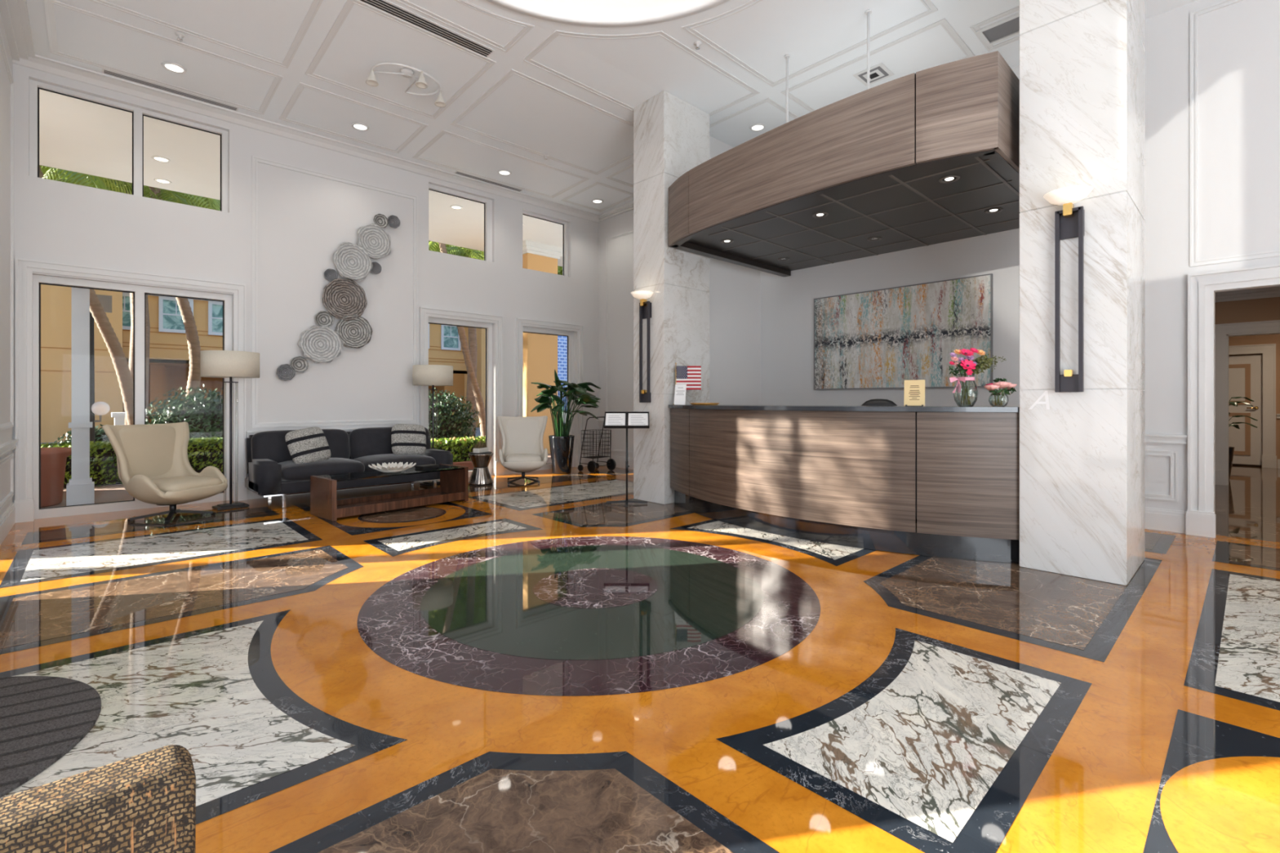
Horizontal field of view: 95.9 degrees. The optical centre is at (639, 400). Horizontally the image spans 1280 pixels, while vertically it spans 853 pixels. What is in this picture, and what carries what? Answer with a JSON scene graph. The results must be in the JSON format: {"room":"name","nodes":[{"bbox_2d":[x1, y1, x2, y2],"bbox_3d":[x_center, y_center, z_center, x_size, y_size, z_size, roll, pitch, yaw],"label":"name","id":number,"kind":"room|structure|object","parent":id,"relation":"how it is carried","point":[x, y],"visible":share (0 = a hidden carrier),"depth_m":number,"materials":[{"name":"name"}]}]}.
{"room":"lobby","nodes":[
{"label":"lobby","id":0,"kind":"room"},
{"bbox_2d":[0,10,12,516],"bbox_3d":[-2.258,-1.200,1.376,0.200,5.000,11.700,0,0,-43],"label":"wall","id":1,"kind":"structure","parent":0,"point":[6,435],"depth_m":5.25,"materials":[{"name":"white paint"}]},
{"bbox_2d":[0,502,15,545],"bbox_3d":[-5.571,1.100,5.055,0.022,0.200,1.800,0,0,-43],"label":"baseboard","id":2,"kind":"structure","parent":1,"relation":"attached to","point":[7,520],"depth_m":5.19,"materials":[{"name":"white paint"}]},
{"bbox_2d":[0,30,18,511],"bbox_3d":[-5.614,-1.090,5.118,0.045,4.020,1.650,0,0,-43],"label":"trim","id":3,"kind":"structure","parent":1,"relation":"attached to","point":[7,446],"depth_m":5.57,"materials":[{"name":"white paint"}]},
{"bbox_2d":[0,0,35,61],"bbox_3d":[-5.521,-3.480,5.103,0.160,0.240,1.800,0,0,-43],"label":"trim","id":4,"kind":"structure","parent":1,"relation":"attached to","point":[15,13],"depth_m":5.25,"materials":[{"name":"white paint"}]},
{"bbox_2d":[40,453,551,508],"bbox_3d":[-5.379,1.345,10.814,21.000,0.210,5.880,0,0,-43],"label":"floor","id":5,"kind":"structure","parent":0,"point":[108,493],"depth_m":7.67,"materials":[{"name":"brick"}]},
{"bbox_2d":[40,447,71,507],"bbox_3d":[-7.239,0.910,6.781,0.880,0.660,0.880,0,0,-43],"label":"terracotta planter","id":6,"kind":"object","parent":5,"relation":"on","point":[53,460],"visible":0.35,"depth_m":6.79,"materials":[{"name":"red ceramic"}]},
{"bbox_2d":[66,287,94,506],"bbox_3d":[-6.506,-0.210,6.717,0.230,2.900,0.230,0,0,-43],"label":"post","id":7,"kind":"object","parent":5,"relation":"on","point":[80,490],"visible":0.73,"depth_m":6.67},
{"bbox_2d":[39,164,159,425],"bbox_3d":[-10.312,-1.901,9.693,3.483,6.326,3.311,0,0,4],"label":"palm tree","id":8,"kind":"object","parent":5,"relation":"on","point":[119,361],"visible":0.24,"depth_m":10.48,"materials":[{"name":"green plant"}]},
{"bbox_2d":[39,164,220,401],"bbox_3d":[-9.467,-1.768,11.022,3.544,6.040,3.326,0,0,-10],"label":"palm tree","id":9,"kind":"object","parent":5,"relation":"on","point":[192,336],"visible":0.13,"depth_m":11.28,"materials":[{"name":"green plant"}]},
{"bbox_2d":[40,436,222,488],"bbox_3d":[-7.614,0.943,9.176,2.784,0.674,0.907,0,0,-43],"label":"box hedge","id":10,"kind":"object","parent":5,"relation":"on","point":[203,452],"visible":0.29,"depth_m":8.54,"materials":[{"name":"green plant"}]},
{"bbox_2d":[145,383,222,438],"bbox_3d":[-8.046,0.483,10.689,1.574,1.603,1.868,0,0,31],"label":"round bush","id":11,"kind":"object","parent":5,"relation":"on","point":[204,416],"visible":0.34,"depth_m":10.29,"materials":[{"name":"green plant"}]},
{"bbox_2d":[428,387,480,439],"bbox_3d":[-4.817,0.478,13.715,1.681,1.600,1.991,0,0,32],"label":"round bush","id":12,"kind":"object","parent":5,"relation":"on","point":[451,420],"visible":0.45,"depth_m":13.46,"materials":[{"name":"green plant"}]},
{"bbox_2d":[428,241,485,436],"bbox_3d":[-5.001,-1.974,14.741,3.938,6.467,3.426,0,0,-43],"label":"palm tree","id":13,"kind":"object","parent":5,"relation":"on","point":[474,384],"visible":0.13,"depth_m":15.29,"materials":[{"name":"green plant"}]},
{"bbox_2d":[430,435,485,462],"bbox_3d":[-3.488,0.980,11.141,2.784,0.603,0.800,0,0,-43],"label":"hedge","id":14,"kind":"object","parent":5,"relation":"on","point":[460,447],"visible":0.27,"depth_m":10.83,"materials":[{"name":"green plant"}]},
{"bbox_2d":[522,240,562,453],"bbox_3d":[-2.553,-1.190,13.772,1.090,4.860,1.110,0,0,-43],"label":"pillar","id":15,"kind":"structure","parent":5,"relation":"on","point":[540,350],"depth_m":13.39,"materials":[{"name":"orange paint"}]},
{"bbox_2d":[39,88,562,266],"bbox_3d":[-3.581,-3.760,11.312,14.700,0.280,4.140,0,0,-43],"label":"ceiling","id":16,"kind":"structure","parent":0,"point":[76,135],"depth_m":8.60,"materials":[{"name":"beige paint"}]},
{"bbox_2d":[40,413,566,444],"bbox_3d":[-16.509,1.380,39.401,150.000,0.240,160.000,0,0,-43],"label":"ground","id":17,"kind":"structure","parent":0,"point":[478,433],"depth_m":22.08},
{"bbox_2d":[89,294,111,443],"bbox_3d":[-10.178,-0.615,10.828,0.408,3.750,0.280,0,0,-43],"label":"lamp post","id":18,"kind":"object","parent":17,"relation":"on","point":[100,408],"visible":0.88,"depth_m":10.78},
{"bbox_2d":[40,166,220,425],"bbox_3d":[-10.240,-1.759,11.654,3.621,6.029,3.641,0,0,22],"label":"palm tree","id":19,"kind":"object","parent":17,"relation":"on","point":[164,192],"visible":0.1,"depth_m":11.58,"materials":[{"name":"green plant"}]},
{"bbox_2d":[44,167,220,424],"bbox_3d":[-13.482,-3.253,15.446,10.670,9.018,2.618,0,0,-43],"label":"leafy tree","id":20,"kind":"object","parent":17,"relation":"on","point":[147,313],"visible":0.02,"depth_m":15.53,"materials":[{"name":"green plant"}]},
{"bbox_2d":[40,244,485,442],"bbox_3d":[-15.161,-3.700,22.803,25.200,10.000,4.012,0,0,-43],"label":"building","id":21,"kind":"object","parent":17,"relation":"on","point":[169,360],"visible":0.16,"depth_m":19.88,"materials":[{"name":"paint"}]},
{"bbox_2d":[428,240,484,436],"bbox_3d":[-4.737,-1.729,16.871,4.294,5.970,3.898,0,0,-43],"label":"palm tree","id":22,"kind":"object","parent":17,"relation":"on","point":[472,331],"visible":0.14,"depth_m":16.72,"materials":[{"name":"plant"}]},
{"bbox_2d":[557,335,567,410],"bbox_3d":[-13.913,-18.600,78.939,18.000,40.000,10.000,0,0,-43],"label":"tower","id":23,"kind":"object","parent":17,"relation":"on","point":[562,340],"visible":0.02,"depth_m":75.65,"materials":[{"name":"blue glass"}]},
{"bbox_2d":[12,63,599,502],"bbox_3d":[-3.451,-1.150,8.440,8.050,4.900,0.220,0,0,-43],"label":"wall","id":24,"kind":"structure","parent":0,"point":[304,219],"depth_m":7.51,"materials":[{"name":"white paint"}]},
{"bbox_2d":[29,79,228,212],"bbox_3d":[-5.595,-2.752,6.428,1.650,0.995,0.090,0,0,-43],"label":"window","id":25,"kind":"structure","parent":24,"relation":"in","point":[138,113],"depth_m":6.38,"materials":[{"name":"white paint"}]},
{"bbox_2d":[13,257,247,523],"bbox_3d":[-5.469,-0.105,6.346,1.924,2.610,0.062,0,0,-43],"label":"trim","id":26,"kind":"structure","parent":24,"relation":"attached to","point":[24,502],"depth_m":5.78,"materials":[{"name":"white paint"}]},
{"bbox_2d":[32,274,232,519],"bbox_3d":[-5.584,-0.040,6.438,1.700,2.480,0.090,0,0,-43],"label":"window","id":27,"kind":"structure","parent":24,"relation":"in","point":[139,292],"depth_m":6.38,"materials":[{"name":"white paint"}]},
{"bbox_2d":[12,54,599,222],"bbox_3d":[-3.433,-3.384,8.210,7.460,0.100,0.140,0,0,-43],"label":"trim","id":28,"kind":"structure","parent":24,"relation":"attached to","point":[39,63],"depth_m":7.12,"materials":[{"name":"white paint"}]},
{"bbox_2d":[298,324,343,363],"bbox_3d":[-4.165,-0.735,7.524,0.526,0.494,0.130,0,0,-43],"label":"disc","id":29,"kind":"object","parent":24,"relation":"attached to","point":[318,344],"visible":1,"depth_m":7.50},
{"bbox_2d":[251,155,417,427],"bbox_3d":[-4.000,-1.335,7.758,2.045,3.330,0.020,0,0,-43],"label":"trim","id":30,"kind":"structure","parent":24,"relation":"attached to","point":[255,160],"depth_m":7.42,"materials":[{"name":"white paint"}]},
{"bbox_2d":[322,278,367,320],"bbox_3d":[-3.962,-1.354,7.737,0.554,0.562,0.100,0,0,-43],"label":"disc","id":31,"kind":"object","parent":24,"relation":"attached to","point":[342,297],"visible":1,"depth_m":7.72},
{"bbox_2d":[332,241,373,280],"bbox_3d":[-3.888,-1.868,7.786,0.507,0.504,0.130,0,0,-43],"label":"disc","id":32,"kind":"object","parent":24,"relation":"attached to","point":[352,261],"visible":1,"depth_m":7.76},
{"bbox_2d":[336,314,372,348],"bbox_3d":[-3.877,-0.939,7.816,0.461,0.454,0.100,0,0,-43],"label":"disc","id":33,"kind":"object","parent":24,"relation":"attached to","point":[357,332],"visible":1,"depth_m":7.81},
{"bbox_2d":[357,223,391,258],"bbox_3d":[-3.690,-2.201,7.993,0.443,0.492,0.100,0,0,-43],"label":"disc","id":34,"kind":"object","parent":24,"relation":"attached to","point":[376,241],"visible":1,"depth_m":7.98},
{"bbox_2d":[428,316,492,476],"bbox_3d":[-2.832,-0.035,9.030,1.100,2.470,0.090,0,0,-43],"label":"window","id":35,"kind":"structure","parent":24,"relation":"in","point":[488,326],"depth_m":9.34,"materials":[{"name":"white paint"}]},
{"bbox_2d":[428,183,492,262],"bbox_3d":[-2.825,-2.750,9.037,1.080,1.020,0.090,0,0,-43],"label":"window","id":36,"kind":"structure","parent":24,"relation":"in","point":[487,203],"depth_m":9.32,"materials":[{"name":"white paint"}]},
{"bbox_2d":[418,306,504,483],"bbox_3d":[-2.729,-0.090,8.927,1.384,2.580,0.062,0,0,-43],"label":"trim","id":37,"kind":"structure","parent":24,"relation":"attached to","point":[424,313],"depth_m":9.02,"materials":[{"name":"white paint"}]},
{"bbox_2d":[522,210,568,275],"bbox_3d":[-1.686,-2.725,10.110,0.990,0.990,0.090,0,0,-43],"label":"window","id":38,"kind":"structure","parent":24,"relation":"in","point":[565,224],"depth_m":10.38,"materials":[{"name":"white paint"}]},
{"bbox_2d":[523,326,573,471],"bbox_3d":[-1.646,-0.035,10.148,1.120,2.470,0.090,0,0,-43],"label":"window","id":39,"kind":"structure","parent":24,"relation":"in","point":[570,335],"depth_m":10.45,"materials":[{"name":"white paint"}]},
{"bbox_2d":[515,317,584,473],"bbox_3d":[-1.540,-0.090,10.046,1.409,2.580,0.062,0,0,-43],"label":"trim","id":40,"kind":"structure","parent":24,"relation":"attached to","point":[520,322],"depth_m":10.08,"materials":[{"name":"white paint"}]},
{"bbox_2d":[508,0,707,18],"bbox_3d":[-0.285,-3.960,3.729,3.440,0.740,3.440,0,0,-43],"label":"ceiling","id":41,"kind":"structure","parent":0,"point":[591,9],"depth_m":5.41,"materials":[{"name":"beige paint"}]},
{"bbox_2d":[26,0,1198,214],"bbox_3d":[0.601,-3.505,4.138,8.050,0.171,11.800,0,0,-43],"label":"ceiling","id":42,"kind":"structure","parent":0,"point":[522,112],"depth_m":6.07,"materials":[{"name":"white paint"}]},
{"bbox_2d":[102,67,238,111],"bbox_3d":[-5.154,-3.429,6.390,1.170,0.011,0.115,0,0,-43],"label":"ceiling vent","id":43,"kind":"object","parent":42,"relation":"in","point":[104,70],"visible":1,"depth_m":6.35,"materials":[{"name":"white metal"}]},
{"bbox_2d":[365,62,446,107],"bbox_3d":[-2.489,-3.405,6.180,0.604,0.235,0.668,0,0,11],"label":"spotlight fixture","id":44,"kind":"object","parent":42,"relation":"attached to","point":[371,81],"visible":1,"depth_m":6.06,"materials":[{"name":"white paint"}]},
{"bbox_2d":[359,0,494,57],"bbox_3d":[-2.172,-3.556,5.317,1.760,0.011,0.170,0,0,-43],"label":"ceiling vent","id":45,"kind":"object","parent":42,"relation":"in","point":[389,7],"visible":1,"depth_m":5.47,"materials":[{"name":"grey metal"}]},
{"bbox_2d":[44,0,1019,212],"bbox_3d":[0.411,-3.508,4.179,6.990,0.162,10.720,0,0,-43],"label":"trim","id":46,"kind":"structure","parent":42,"relation":"attached to","point":[48,4],"depth_m":5.99,"materials":[{"name":"white paint"}]},
{"bbox_2d":[486,0,728,26],"bbox_3d":[-0.285,-3.570,3.729,3.600,0.040,3.600,0,0,-43],"label":"trim","id":47,"kind":"structure","parent":42,"relation":"attached to","point":[708,4],"depth_m":5.36,"materials":[{"name":"white paint"}]},
{"bbox_2d":[784,53,790,122],"bbox_3d":[1.530,-3.022,6.003,0.060,1.135,0.060,0,0,-43],"label":"suspension rod","id":48,"kind":"object","parent":42,"relation":"hanging from","point":[787,56],"visible":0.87,"depth_m":5.99,"materials":[{"name":"white paint"}]},
{"bbox_2d":[668,50,1020,276],"bbox_3d":[2.218,-2.115,6.104,2.761,0.679,3.395,0,0,-43],"label":"canopy","id":49,"kind":"object","parent":48,"relation":"hanging from","point":[950,178],"depth_m":5.11,"materials":[{"name":"brown wood"}]},
{"bbox_2d":[853,62,894,85],"bbox_3d":[2.567,-3.582,6.347,0.320,0.017,0.320,0,0,-43],"label":"ceiling vent","id":50,"kind":"object","parent":42,"relation":"in","point":[878,72],"visible":0.91,"depth_m":6.33,"materials":[{"name":"white metal"}]},
{"bbox_2d":[975,12,1019,46],"bbox_3d":[3.814,-3.580,5.241,0.340,0.020,1.280,0,0,-43],"label":"ceiling vent","id":51,"kind":"object","parent":42,"relation":"in","point":[1008,27],"visible":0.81,"depth_m":5.59,"materials":[{"name":"white metal"}]},
{"bbox_2d":[599,209,634,457],"bbox_3d":[0.511,-1.200,9.783,0.440,4.800,3.260,0,0,-43],"label":"wall","id":52,"kind":"structure","parent":0,"point":[620,394],"depth_m":10.44,"materials":[{"name":"white paint"}]},
{"bbox_2d":[597,229,633,453],"bbox_3d":[0.335,-1.040,9.616,0.045,3.920,3.260,0,0,-43],"label":"trim","id":53,"kind":"structure","parent":52,"relation":"attached to","point":[600,422],"depth_m":10.64,"materials":[{"name":"white paint"}]},
{"bbox_2d":[598,200,633,221],"bbox_3d":[0.315,-3.480,9.597,0.100,0.240,3.260,0,0,-43],"label":"trim","id":54,"kind":"structure","parent":52,"relation":"attached to","point":[628,206],"depth_m":10.33,"materials":[{"name":"white paint"}]},
{"bbox_2d":[0,464,1279,852],"bbox_3d":[3.768,1.258,7.121,16.750,0.124,11.800,0,0,-43],"label":"floor","id":55,"kind":"structure","parent":0,"point":[525,665],"depth_m":2.51,"materials":[{"name":"orange stone"}]},
{"bbox_2d":[0,675,101,797],"bbox_3d":[-2.337,1.190,2.058,0.610,0.012,1.320,0,0,-43],"label":"entrance mat","id":56,"kind":"object","parent":55,"relation":"on","point":[42,718],"visible":1,"depth_m":2.13,"materials":[{"name":"grey carpet"}]},
{"bbox_2d":[0,744,195,852],"bbox_3d":[-0.980,0.818,0.720,0.620,0.759,0.649,0,0,-43],"label":"armchair","id":57,"kind":"object","parent":55,"relation":"on","point":[145,802],"visible":1,"depth_m":0.66,"materials":[{"name":"brown fabric"}]},
{"bbox_2d":[102,422,227,524],"bbox_3d":[-4.770,0.711,5.888,0.802,0.966,0.828,0,0,14],"label":"swivel armchair","id":58,"kind":"object","parent":55,"relation":"on","point":[154,467],"visible":1,"depth_m":5.85,"materials":[{"name":"beige leather"}]},
{"bbox_2d":[116,426,175,481],"bbox_3d":[-5.068,0.545,5.961,0.101,0.557,0.600,0,0,14],"label":"cushion","id":59,"kind":"object","parent":58,"relation":"on","point":[149,451],"depth_m":5.93,"materials":[{"name":"beige leather"}]},
{"bbox_2d":[151,475,222,492],"bbox_3d":[-4.675,0.855,5.865,0.540,0.150,0.560,0,0,14],"label":"seat cushion","id":60,"kind":"object","parent":58,"relation":"on","point":[182,483],"depth_m":5.75,"materials":[{"name":"beige leather"}]},
{"bbox_2d":[200,350,259,510],"bbox_3d":[-4.589,0.326,6.476,0.544,1.741,0.544,0,0,39],"label":"floor lamp","id":61,"kind":"object","parent":55,"relation":"on","point":[229,364],"visible":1,"depth_m":6.32,"materials":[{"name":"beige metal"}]},
{"bbox_2d":[244,426,453,507],"bbox_3d":[-3.649,0.776,7.381,2.230,0.839,0.988,0,0,-43],"label":"sofa","id":62,"kind":"object","parent":55,"relation":"on","point":[271,469],"visible":0.76,"depth_m":6.94,"materials":[{"name":"grey fabric"}]},
{"bbox_2d":[251,428,350,462],"bbox_3d":[-4.179,0.585,7.157,1.070,0.456,0.271,0,0,-43],"label":"cushion","id":63,"kind":"object","parent":62,"relation":"on","point":[271,445],"depth_m":6.91,"materials":[{"name":"grey fabric"}]},
{"bbox_2d":[284,426,330,463],"bbox_3d":[-3.920,0.535,6.830,0.249,0.442,0.466,0,0,33],"label":"throw pillow","id":64,"kind":"object","parent":62,"relation":"on","point":[307,445],"visible":0.91,"depth_m":6.75,"materials":[{"name":"white fabric"}]},
{"bbox_2d":[277,457,364,480],"bbox_3d":[-3.903,0.825,6.998,0.910,0.240,0.780,0,0,-43],"label":"seat cushion","id":65,"kind":"object","parent":62,"relation":"on","point":[288,470],"depth_m":6.71,"materials":[{"name":"grey fabric"}]},
{"bbox_2d":[349,426,431,459],"bbox_3d":[-3.393,0.585,7.897,1.070,0.456,0.271,0,0,-43],"label":"cushion","id":66,"kind":"object","parent":62,"relation":"on","point":[364,442],"depth_m":7.62,"materials":[{"name":"grey fabric"}]},
{"bbox_2d":[353,453,435,471],"bbox_3d":[-3.251,0.825,7.612,0.910,0.240,0.780,0,0,-43],"label":"seat cushion","id":67,"kind":"object","parent":62,"relation":"on","point":[366,460],"depth_m":7.42,"materials":[{"name":"grey fabric"}]},
{"bbox_2d":[391,423,426,455],"bbox_3d":[-3.074,0.520,7.683,0.451,0.429,0.240,0,0,-36],"label":"throw pillow","id":68,"kind":"object","parent":62,"relation":"on","point":[406,439],"visible":0.95,"depth_m":7.61,"materials":[{"name":"grey fabric"}]},
{"bbox_2d":[310,463,468,521],"bbox_3d":[-2.763,0.993,6.492,0.560,0.406,1.540,0,0,41],"label":"coffee table","id":69,"kind":"object","parent":55,"relation":"on","point":[454,479],"visible":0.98,"depth_m":6.32,"materials":[{"name":"brown wood"}]},
{"bbox_2d":[368,462,416,473],"bbox_3d":[-2.751,0.745,6.421,0.487,0.091,0.495,0,0,-43],"label":"bowl","id":70,"kind":"object","parent":69,"relation":"on","point":[393,467],"visible":1,"depth_m":6.35,"materials":[{"name":"white ceramic"}]},
{"bbox_2d":[337,487,464,518],"bbox_3d":[-2.763,1.125,6.492,0.550,0.090,1.450,0,0,41],"label":"shelf","id":71,"kind":"object","parent":69,"relation":"attached to","point":[385,502],"depth_m":6.48,"materials":[{"name":"brown wood"}]},
{"bbox_2d":[412,364,453,486],"bbox_3d":[-2.951,0.348,8.238,0.544,1.696,0.544,0,0,39],"label":"floor lamp","id":72,"kind":"object","parent":55,"relation":"on","point":[433,375],"visible":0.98,"depth_m":8.04,"materials":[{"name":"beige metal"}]},
{"bbox_2d":[467,451,493,485],"bbox_3d":[-2.285,0.968,8.289,0.350,0.459,0.347,0,0,-43],"label":"side table","id":73,"kind":"object","parent":55,"relation":"on","point":[481,475],"visible":0.98,"depth_m":8.18,"materials":[{"name":"metal"}]},
{"bbox_2d":[497,415,547,484],"bbox_3d":[-1.727,0.711,8.548,0.762,0.966,0.738,0,0,-13],"label":"swivel armchair","id":74,"kind":"object","parent":55,"relation":"on","point":[522,451],"visible":1,"depth_m":8.76,"materials":[{"name":"beige leather"}]},
{"bbox_2d":[505,453,542,462],"bbox_3d":[-1.707,0.855,8.460,0.515,0.150,0.497,0,0,-13],"label":"seat cushion","id":75,"kind":"object","parent":74,"relation":"on","point":[514,457],"depth_m":8.26,"materials":[{"name":"beige leather"}]},
{"bbox_2d":[530,369,600,474],"bbox_3d":[-1.192,0.341,9.489,1.113,1.709,1.185,0,0,-4],"label":"potted plant","id":76,"kind":"object","parent":55,"relation":"on","point":[561,444],"visible":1,"depth_m":9.43,"materials":[{"name":"green plant"}]},
{"bbox_2d":[577,416,616,472],"bbox_3d":[-0.750,0.734,9.868,0.475,0.926,0.492,0,0,41],"label":"cart","id":77,"kind":"object","parent":55,"relation":"on","point":[592,466],"visible":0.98,"depth_m":9.83,"materials":[{"name":"black metal"}]},
{"bbox_2d":[581,429,611,458],"bbox_3d":[-0.745,0.730,9.863,0.307,0.467,0.427,0,0,41],"label":"wire basket","id":78,"kind":"object","parent":77,"relation":"on","point":[597,456],"depth_m":9.85,"materials":[{"name":"black metal"}]},
{"bbox_2d":[604,411,649,506],"bbox_3d":[-0.153,0.660,6.725,0.520,1.065,0.481,0,0,0],"label":"stand","id":79,"kind":"object","parent":55,"relation":"on","point":[626,426],"visible":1,"depth_m":6.71,"materials":[{"name":"black metal"}]},
{"bbox_2d":[604,411,649,428],"bbox_3d":[-0.153,0.220,6.689,0.520,0.187,0.240,0,0,0],"label":"sign","id":80,"kind":"object","parent":79,"relation":"on","point":[626,426],"depth_m":6.59,"materials":[{"name":"white paper"}]},
{"bbox_2d":[633,90,709,504],"bbox_3d":[0.397,-1.196,7.133,0.820,4.784,0.520,0,0,-43],"label":"marble column","id":81,"kind":"structure","parent":55,"relation":"on","point":[671,135],"depth_m":6.85,"materials":[{"name":"white stone"}]},
{"bbox_2d":[631,290,653,402],"bbox_3d":[0.026,-0.628,6.805,0.270,1.296,0.270,0,0,-43],"label":"wall sconce","id":82,"kind":"object","parent":81,"relation":"attached to","point":[645,307],"visible":1,"depth_m":6.79,"materials":[{"name":"brown metal"}]},
{"bbox_2d":[668,404,1019,563],"bbox_3d":[1.520,0.621,5.424,0.990,1.151,3.492,0,0,-43],"label":"reception desk","id":83,"kind":"object","parent":55,"relation":"on","point":[931,481],"visible":0.98,"depth_m":4.64,"materials":[{"name":"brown wood"}]},
{"bbox_2d":[672,363,701,404],"bbox_3d":[0.547,-0.201,6.718,0.327,0.490,0.070,0,0,0],"label":"desk flag","id":84,"kind":"object","parent":83,"relation":"on","point":[690,375],"visible":0.98,"depth_m":6.72,"materials":[{"name":"multicoloured fabric"}]},
{"bbox_2d":[668,404,1019,412],"bbox_3d":[1.518,0.064,5.426,0.990,0.037,3.487,0,0,-43],"label":"countertop","id":85,"kind":"structure","parent":83,"relation":"on","point":[771,407],"depth_m":4.66,"materials":[{"name":"stone"}]},
{"bbox_2d":[903,379,924,406],"bbox_3d":[2.187,-0.061,4.599,0.150,0.211,0.066,0,0,29],"label":"plaque","id":86,"kind":"object","parent":83,"relation":"on","point":[914,390],"visible":1,"depth_m":4.59,"materials":[{"name":"beige paper"}]},
{"bbox_2d":[949,373,978,406],"bbox_3d":[2.437,-0.080,4.323,0.169,0.247,0.168,0,0,-43],"label":"glass vase","id":87,"kind":"object","parent":83,"relation":"on","point":[957,379],"visible":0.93,"depth_m":4.30,"materials":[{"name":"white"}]},
{"bbox_2d":[948,347,1005,404],"bbox_3d":[2.495,-0.182,4.311,0.416,0.424,0.213,0,0,-13],"label":"flower bouquet","id":88,"kind":"object","parent":87,"relation":"in","point":[966,366],"visible":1,"depth_m":4.28,"materials":[{"name":"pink plant"}]},
{"bbox_2d":[988,393,1008,407],"bbox_3d":[2.620,-0.006,4.219,0.128,0.100,0.128,0,0,-43],"label":"glass vase","id":89,"kind":"object","parent":83,"relation":"on","point":[991,393],"visible":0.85,"depth_m":4.21,"materials":[{"name":"clear glass"}]},
{"bbox_2d":[983,377,1017,405],"bbox_3d":[2.626,-0.069,4.215,0.211,0.204,0.192,0,0,-43],"label":"posy","id":90,"kind":"object","parent":89,"relation":"in","point":[993,388],"visible":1,"depth_m":4.19,"materials":[{"name":"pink plant"}]},
{"bbox_2d":[1019,0,1144,585],"bbox_3d":[3.276,-1.196,4.265,0.922,4.784,0.597,0,0,-43],"label":"marble column","id":91,"kind":"structure","parent":55,"relation":"on","point":[1082,62],"depth_m":3.94,"materials":[{"name":"white stone"}]},
{"bbox_2d":[1043,185,1093,391],"bbox_3d":[2.882,-0.733,3.890,0.270,1.346,0.270,0,0,-43],"label":"wall sconce","id":92,"kind":"object","parent":91,"relation":"attached to","point":[1068,221],"visible":1,"depth_m":3.90,"materials":[{"name":"brown metal"}]},
{"bbox_2d":[1228,396,1257,479],"bbox_3d":[8.895,0.566,8.864,0.820,1.261,0.810,0,0,-43],"label":"plant","id":93,"kind":"object","parent":55,"relation":"on","point":[1231,449],"visible":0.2,"depth_m":8.72,"materials":[{"name":"green plant"}]},
{"bbox_2d":[709,135,760,404],"bbox_3d":[1.153,-1.195,8.066,1.640,4.790,0.120,0,0,-43],"label":"wall","id":94,"kind":"structure","parent":0,"point":[735,290],"depth_m":8.12,"materials":[{"name":"white paint"}]},
{"bbox_2d":[760,0,1279,511],"bbox_3d":[4.720,-1.200,5.628,0.210,5.000,8.320,0,0,-43],"label":"wall","id":95,"kind":"structure","parent":0,"point":[1238,43],"depth_m":5.31,"materials":[{"name":"white paint"}]},
{"bbox_2d":[813,273,992,389],"bbox_3d":[3.130,-0.775,7.125,0.042,1.244,2.156,0,0,-43],"label":"abstract painting","id":96,"kind":"object","parent":95,"relation":"attached to","point":[886,338],"visible":0.83,"depth_m":7.03},
{"bbox_2d":[1144,506,1186,533],"bbox_3d":[3.369,1.100,6.893,0.022,0.200,4.585,0,0,-43],"label":"baseboard","id":97,"kind":"structure","parent":95,"relation":"attached to","point":[1158,519],"depth_m":5.32,"materials":[{"name":"white paint"}]},
{"bbox_2d":[1144,433,1187,502],"bbox_3d":[4.429,0.615,5.752,0.045,0.610,1.500,0,0,-43],"label":"trim","id":98,"kind":"structure","parent":95,"relation":"attached to","point":[1155,438],"depth_m":5.29,"materials":[{"name":"white paint"}]},
{"bbox_2d":[1186,263,1279,537],"bbox_3d":[5.557,0.032,4.539,0.065,2.337,1.841,0,0,-43],"label":"trim","id":99,"kind":"structure","parent":95,"relation":"attached to","point":[1200,513],"depth_m":5.12,"materials":[{"name":"white paint"}]},
{"bbox_2d":[1190,0,1279,266],"bbox_3d":[5.608,-2.355,4.520,0.018,2.290,1.890,0,0,-43],"label":"trim","id":100,"kind":"structure","parent":95,"relation":"attached to","point":[1193,15],"depth_m":5.17,"materials":[{"name":"white paint"}]},
{"bbox_2d":[1214,297,1279,324],"bbox_3d":[8.540,-0.190,8.216,0.200,2.780,6.350,0,0,-43],"label":"wall","id":101,"kind":"structure","parent":0,"point":[1264,308],"depth_m":8.09,"materials":[{"name":"beige paint"}]},
{"bbox_2d":[1214,285,1279,485],"bbox_3d":[8.504,-0.190,8.182,0.300,2.780,6.350,0,0,-43],"label":"trim","id":102,"kind":"structure","parent":101,"relation":"attached to","point":[1222,331],"depth_m":8.24,"materials":[{"name":"wood"}]},
{"bbox_2d":[1228,333,1279,467],"bbox_3d":[11.215,-0.140,10.736,0.350,2.880,6.350,0,0,-43],"label":"wall","id":103,"kind":"structure","parent":0,"point":[1274,338],"depth_m":10.32,"materials":[{"name":"beige paint"}]},
{"bbox_2d":[1228,354,1262,465],"bbox_3d":[10.983,0.165,10.813,0.101,2.010,0.920,0,0,-43],"label":"door","id":104,"kind":"structure","parent":103,"relation":"in","point":[1245,371],"depth_m":10.63,"materials":[{"name":"beige paint"}]},
{"bbox_2d":[1228,343,1279,468],"bbox_3d":[11.868,0.090,9.744,0.060,2.220,4.010,0,0,-43],"label":"trim","id":105,"kind":"structure","parent":103,"relation":"attached to","point":[1268,457],"depth_m":10.36,"materials":[{"name":"wood"}]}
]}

